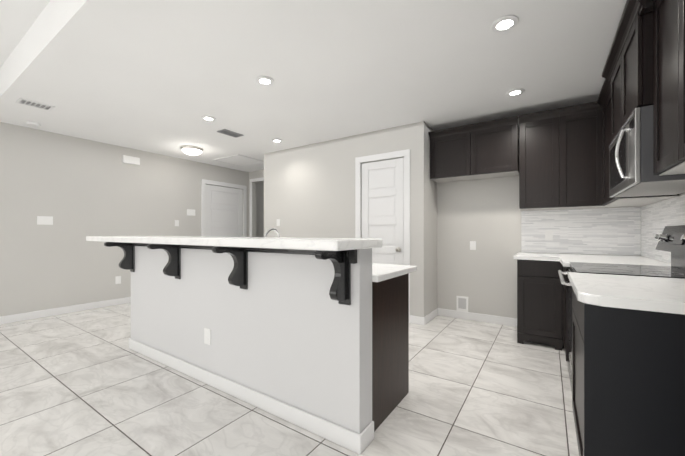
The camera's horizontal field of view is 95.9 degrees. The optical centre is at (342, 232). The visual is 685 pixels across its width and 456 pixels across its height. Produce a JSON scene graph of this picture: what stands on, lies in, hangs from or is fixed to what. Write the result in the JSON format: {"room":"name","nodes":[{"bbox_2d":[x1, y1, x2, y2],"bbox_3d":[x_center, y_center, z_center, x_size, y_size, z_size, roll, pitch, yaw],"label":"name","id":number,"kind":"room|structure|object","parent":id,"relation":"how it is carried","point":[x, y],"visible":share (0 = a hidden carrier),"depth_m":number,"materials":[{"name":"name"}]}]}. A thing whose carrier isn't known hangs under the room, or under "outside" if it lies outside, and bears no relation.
{"room":"kitchen","nodes":[
{"label":"kitchen","id":0,"kind":"room"},
{"bbox_2d":[0,122,247,315],"bbox_3d":[-3.841,-0.329,4.662,0.120,2.960,10.320,0,0,34],"label":"wall","id":1,"kind":"structure","parent":0,"point":[79,190],"depth_m":4.51,"materials":[{"name":"grey paint"}]},
{"bbox_2d":[37,216,52,224],"bbox_3d":[-4.059,-0.166,4.218,0.009,0.115,0.160,0,0,34],"label":"light switch","id":2,"kind":"object","parent":1,"relation":"attached to","point":[41,220],"depth_m":4.21,"materials":[{"name":"white plastic"}]},
{"bbox_2d":[0,297,130,324],"bbox_3d":[-4.684,1.100,3.273,0.014,0.100,6.835,0,0,34],"label":"baseboard","id":3,"kind":"structure","parent":1,"relation":"attached to","point":[87,306],"depth_m":4.34,"materials":[{"name":"white wood"}]},
{"bbox_2d":[115,276,120,283],"bbox_3d":[-3.581,0.756,4.936,0.009,0.120,0.075,0,0,34],"label":"outlet","id":4,"kind":"object","parent":1,"relation":"attached to","point":[118,278],"depth_m":4.93,"materials":[{"name":"white plastic"}]},
{"bbox_2d":[123,155,139,164],"bbox_3d":[-3.470,-1.185,5.071,0.045,0.123,0.233,0,0,34],"label":"door chime","id":5,"kind":"object","parent":1,"relation":"attached to","point":[126,159],"depth_m":5.06,"materials":[{"name":"white plastic"}]},
{"bbox_2d":[187,209,194,215],"bbox_3d":[-2.908,-0.389,5.939,0.018,0.120,0.160,0,0,34],"label":"outlet","id":6,"kind":"object","parent":1,"relation":"attached to","point":[191,212],"depth_m":5.94,"materials":[{"name":"white plastic"}]},
{"bbox_2d":[201,179,246,236],"bbox_3d":[-2.537,0.044,6.605,0.138,2.215,1.090,0,0,34],"label":"door frame","id":7,"kind":"structure","parent":1,"relation":"attached to","point":[203,182],"depth_m":6.33,"materials":[{"name":"white wood"}]},
{"bbox_2d":[206,184,242,236],"bbox_3d":[-2.481,0.087,6.573,0.103,2.114,0.917,0,0,34],"label":"entry door","id":8,"kind":"structure","parent":1,"relation":"in","point":[224,211],"depth_m":6.57,"materials":[{"name":"white wood"}]},
{"bbox_2d":[248,170,263,236],"bbox_3d":[-1.531,-0.328,6.752,1.410,2.960,0.120,0,0,34],"label":"wall","id":9,"kind":"structure","parent":0,"point":[257,187],"depth_m":7.10,"materials":[{"name":"grey paint"}]},
{"bbox_2d":[250,177,263,236],"bbox_3d":[-1.689,-0.033,6.776,1.020,2.370,0.015,0,0,34],"label":"door frame","id":10,"kind":"structure","parent":9,"relation":"attached to","point":[256,179],"depth_m":7.02,"materials":[{"name":"white wood"}]},
{"bbox_2d":[0,303,578,455],"bbox_3d":[-1.066,1.200,2.947,7.400,0.100,10.700,0,0,34],"label":"floor","id":11,"kind":"structure","parent":0,"point":[85,383],"depth_m":2.09,"materials":[{"name":"tile"}]},
{"bbox_2d":[86,236,416,453],"bbox_3d":[-1.003,0.592,2.641,3.025,1.116,1.010,0,0,34],"label":"bar","id":12,"kind":"object","parent":11,"relation":"on","point":[311,335],"visible":1,"depth_m":1.97,"materials":[{"name":"white paint"}]},
{"bbox_2d":[264,228,280,236],"bbox_3d":[-0.683,0.100,2.596,0.308,0.273,0.195,0,0,34],"label":"kitchen faucet","id":13,"kind":"object","parent":12,"relation":"on","point":[272,229],"visible":0.19,"depth_m":2.52,"materials":[{"name":"silver metal"}]},
{"bbox_2d":[517,259,552,345],"bbox_3d":[2.148,0.716,3.346,0.409,0.868,0.704,0,0,34],"label":"base cabinet","id":14,"kind":"object","parent":11,"relation":"on","point":[534,277],"depth_m":3.14,"materials":[{"name":"black wood"}]},
{"bbox_2d":[553,261,569,361],"bbox_3d":[2.234,0.716,2.590,0.739,0.868,0.637,0,0,34],"label":"base cabinet","id":15,"kind":"object","parent":11,"relation":"on","point":[560,291],"depth_m":3.02,"materials":[{"name":"black wood"}]},
{"bbox_2d":[514,252,670,266],"bbox_3d":[2.256,0.258,2.944,1.095,0.040,1.253,0,0,34],"label":"countertop","id":16,"kind":"structure","parent":15,"relation":"on","point":[565,259],"depth_m":2.85,"materials":[{"name":"white stone"}]},
{"bbox_2d":[558,225,684,391],"bbox_3d":[1.849,0.552,2.006,0.722,1.195,0.755,0,0,34],"label":"range","id":17,"kind":"object","parent":11,"relation":"on","point":[671,239],"visible":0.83,"depth_m":2.02,"materials":[{"name":"black glass"}]},
{"bbox_2d":[572,288,684,455],"bbox_3d":[1.448,0.715,1.351,0.675,0.868,0.766,0,0,34],"label":"base cabinet","id":18,"kind":"object","parent":11,"relation":"on","point":[628,382],"depth_m":1.15,"materials":[{"name":"black wood"}]},
{"bbox_2d":[568,272,684,314],"bbox_3d":[1.430,0.257,1.342,0.695,0.040,0.803,0,0,34],"label":"countertop","id":19,"kind":"structure","parent":18,"relation":"on","point":[657,294],"depth_m":1.25,"materials":[{"name":"white stone"}]},
{"bbox_2d":[0,0,626,171],"bbox_3d":[-1.077,-1.600,2.823,6.760,0.420,10.320,0,0,34],"label":"ceiling","id":20,"kind":"structure","parent":0,"point":[162,77],"depth_m":2.61,"materials":[{"name":"white paint"}]},
{"bbox_2d":[26,121,40,126],"bbox_3d":[-3.915,-1.373,3.919,0.136,0.033,0.136,0,0,34],"label":"smoke detector","id":21,"kind":"object","parent":20,"relation":"attached to","point":[33,124],"visible":1,"depth_m":3.88,"materials":[{"name":"white plastic"}]},
{"bbox_2d":[16,98,54,110],"bbox_3d":[-3.316,-1.385,3.340,0.190,0.010,0.270,0,0,34],"label":"ceiling vent","id":22,"kind":"object","parent":20,"relation":"in","point":[31,103],"depth_m":3.33,"materials":[{"name":"white metal"}]},
{"bbox_2d":[180,145,202,154],"bbox_3d":[-2.477,-1.334,5.088,0.340,0.108,0.340,0,0,34],"label":"dome","id":23,"kind":"object","parent":20,"relation":"attached to","point":[191,150],"visible":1,"depth_m":4.99,"materials":[{"name":"white glass"}]},
{"bbox_2d":[201,116,215,120],"bbox_3d":[-1.624,-1.382,3.752,0.165,0.013,0.165,0,0,-11],"label":"recessed light","id":24,"kind":"object","parent":20,"relation":"in","point":[207,118],"depth_m":3.74,"materials":[{"name":"white"}]},
{"bbox_2d":[217,129,243,137],"bbox_3d":[-1.564,-1.384,4.312,0.170,0.010,0.310,0,0,34],"label":"ceiling vent","id":25,"kind":"object","parent":20,"relation":"in","point":[227,132],"depth_m":4.30,"materials":[{"name":"white metal"}]},
{"bbox_2d":[213,154,263,166],"bbox_3d":[-1.971,-1.381,5.965,0.750,0.014,0.680,0,0,34],"label":"attic hatch","id":26,"kind":"object","parent":20,"relation":"attached to","point":[240,160],"visible":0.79,"depth_m":5.92,"materials":[{"name":"white paint"}]},
{"bbox_2d":[255,76,273,84],"bbox_3d":[-0.708,-1.383,2.818,0.165,0.013,0.165,0,0,-11],"label":"recessed light","id":27,"kind":"object","parent":20,"relation":"in","point":[263,80],"depth_m":2.81,"materials":[{"name":"white"}]},
{"bbox_2d":[491,15,518,31],"bbox_3d":[1.076,-1.383,2.051,0.165,0.013,0.165,0,0,-11],"label":"recessed light","id":28,"kind":"object","parent":20,"relation":"in","point":[505,23],"depth_m":2.04,"materials":[{"name":"white plastic"}]},
{"bbox_2d":[506,88,524,95],"bbox_3d":[1.705,-1.383,3.050,0.165,0.013,0.165,0,0,-11],"label":"recessed light","id":29,"kind":"object","parent":20,"relation":"in","point":[514,92],"depth_m":3.04,"materials":[{"name":"white plastic"}]},
{"bbox_2d":[264,121,427,316],"bbox_3d":[-0.155,-0.329,4.696,2.880,2.960,0.120,0,0,34],"label":"wall","id":30,"kind":"structure","parent":0,"point":[310,188],"depth_m":4.57,"materials":[{"name":"grey paint"}]},
{"bbox_2d":[355,149,409,322],"bbox_3d":[0.557,0.043,4.212,0.810,2.215,0.138,0,0,34],"label":"door frame","id":31,"kind":"structure","parent":30,"relation":"attached to","point":[405,154],"depth_m":3.98,"materials":[{"name":"white wood"}]},
{"bbox_2d":[362,158,403,264],"bbox_3d":[0.517,0.086,4.160,0.637,2.114,0.103,0,0,34],"label":"pantry door","id":32,"kind":"structure","parent":30,"relation":"in","point":[383,200],"depth_m":4.15,"materials":[{"name":"white wood"}]},
{"bbox_2d":[428,125,435,313],"bbox_3d":[1.143,-0.329,4.174,0.140,2.960,0.390,0,0,34],"label":"wall","id":33,"kind":"structure","parent":0,"point":[431,184],"depth_m":4.11,"materials":[{"name":"grey paint"}]},
{"bbox_2d":[422,308,437,324],"bbox_3d":[1.162,1.101,4.062,0.014,0.100,0.554,0,0,34],"label":"baseboard","id":34,"kind":"structure","parent":33,"relation":"attached to","point":[433,314],"depth_m":3.99,"materials":[{"name":"white wood"}]},
{"bbox_2d":[436,119,632,318],"bbox_3d":[1.072,-0.329,4.546,5.090,2.960,0.150,0,0,34],"label":"wall","id":35,"kind":"structure","parent":0,"point":[486,212],"depth_m":4.02,"materials":[{"name":"grey paint"}]},
{"bbox_2d":[429,128,480,182],"bbox_3d":[1.466,-0.965,4.017,0.561,0.530,0.345,0,0,34],"label":"upper cabinet","id":36,"kind":"object","parent":35,"relation":"attached to","point":[453,156],"depth_m":3.88,"materials":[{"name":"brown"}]},
{"bbox_2d":[456,296,467,311],"bbox_3d":[1.602,0.951,4.132,0.150,0.200,0.010,0,0,34],"label":"outlet box","id":37,"kind":"object","parent":35,"relation":"attached to","point":[461,303],"depth_m":4.13,"materials":[{"name":"white plastic"}]},
{"bbox_2d":[470,241,475,249],"bbox_3d":[1.713,0.167,4.059,0.075,0.115,0.009,0,0,34],"label":"outlet","id":38,"kind":"object","parent":35,"relation":"attached to","point":[472,243],"depth_m":4.06,"materials":[{"name":"white plastic"}]},
{"bbox_2d":[438,308,516,326],"bbox_3d":[1.742,1.100,4.035,1.010,0.100,0.018,0,0,34],"label":"baseboard","id":39,"kind":"structure","parent":35,"relation":"attached to","point":[501,320],"depth_m":4.01,"materials":[{"name":"white wood"}]},
{"bbox_2d":[477,120,520,178],"bbox_3d":[1.834,-0.965,3.772,0.561,0.530,0.345,0,0,34],"label":"upper cabinet","id":40,"kind":"object","parent":35,"relation":"attached to","point":[499,146],"depth_m":3.59,"materials":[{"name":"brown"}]},
{"bbox_2d":[509,116,564,210],"bbox_3d":[2.225,-0.750,3.512,0.504,0.960,0.345,0,0,34],"label":"upper cabinet","id":41,"kind":"object","parent":35,"relation":"attached to","point":[536,174],"depth_m":3.38,"materials":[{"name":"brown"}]},
{"bbox_2d":[545,231,552,239],"bbox_3d":[2.400,0.033,3.593,0.075,0.115,0.009,0,0,34],"label":"outlet","id":42,"kind":"object","parent":35,"relation":"attached to","point":[548,234],"depth_m":3.59,"materials":[{"name":"white plastic"}]},
{"bbox_2d":[553,108,596,208],"bbox_3d":[2.497,-0.750,3.294,0.428,0.960,0.407,0,0,34],"label":"upper cabinet","id":43,"kind":"object","parent":35,"relation":"attached to","point":[556,159],"depth_m":3.19,"materials":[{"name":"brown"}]},
{"bbox_2d":[521,207,636,255],"bbox_3d":[2.610,-0.014,3.462,1.050,0.500,0.006,0,0,34],"label":"tile backsplash","id":44,"kind":"structure","parent":35,"relation":"attached to","point":[633,231],"depth_m":3.43,"materials":[{"name":"tile"}]},
{"bbox_2d":[609,60,617,143],"bbox_3d":[2.153,-0.966,2.144,0.380,0.528,0.507,0,0,34],"label":"upper cabinet","id":45,"kind":"object","parent":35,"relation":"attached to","point":[613,132],"depth_m":2.40,"materials":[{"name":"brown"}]},
{"bbox_2d":[617,4,648,131],"bbox_3d":[1.938,-0.967,1.821,0.380,0.528,0.507,0,0,34],"label":"upper cabinet","id":46,"kind":"object","parent":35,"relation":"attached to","point":[633,54],"depth_m":1.82,"materials":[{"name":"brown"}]},
{"bbox_2d":[609,105,684,196],"bbox_3d":[2.016,-0.486,2.002,0.443,0.420,0.888,0,0,34],"label":"microwave","id":47,"kind":"object","parent":46,"relation":"attached to","point":[631,174],"visible":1,"depth_m":1.80,"materials":[{"name":"grey metal"}]},
{"bbox_2d":[597,76,678,207],"bbox_3d":[2.486,-0.750,2.653,0.388,0.960,0.834,0,0,34],"label":"upper cabinet","id":48,"kind":"object","parent":35,"relation":"attached to","point":[603,199],"depth_m":2.97,"materials":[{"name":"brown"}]},
{"bbox_2d":[637,195,684,262],"bbox_3d":[2.289,-0.014,2.007,0.009,0.500,2.786,0,0,34],"label":"tile backsplash","id":49,"kind":"structure","parent":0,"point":[652,219],"depth_m":2.71,"materials":[{"name":"tile"}]},
{"bbox_2d":[649,0,684,175],"bbox_3d":[1.695,-0.771,1.401,0.320,0.920,0.453,0,0,34],"label":"upper cabinet","id":50,"kind":"object","parent":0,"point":[658,9],"depth_m":1.60,"materials":[{"name":"brown wood"}]},
{"bbox_2d":[669,0,684,167],"bbox_3d":[1.510,-0.771,1.123,0.320,0.920,0.453,0,0,34],"label":"upper cabinet","id":51,"kind":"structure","parent":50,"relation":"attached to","point":[676,7],"depth_m":1.37,"materials":[{"name":"brown wood"}]}
]}

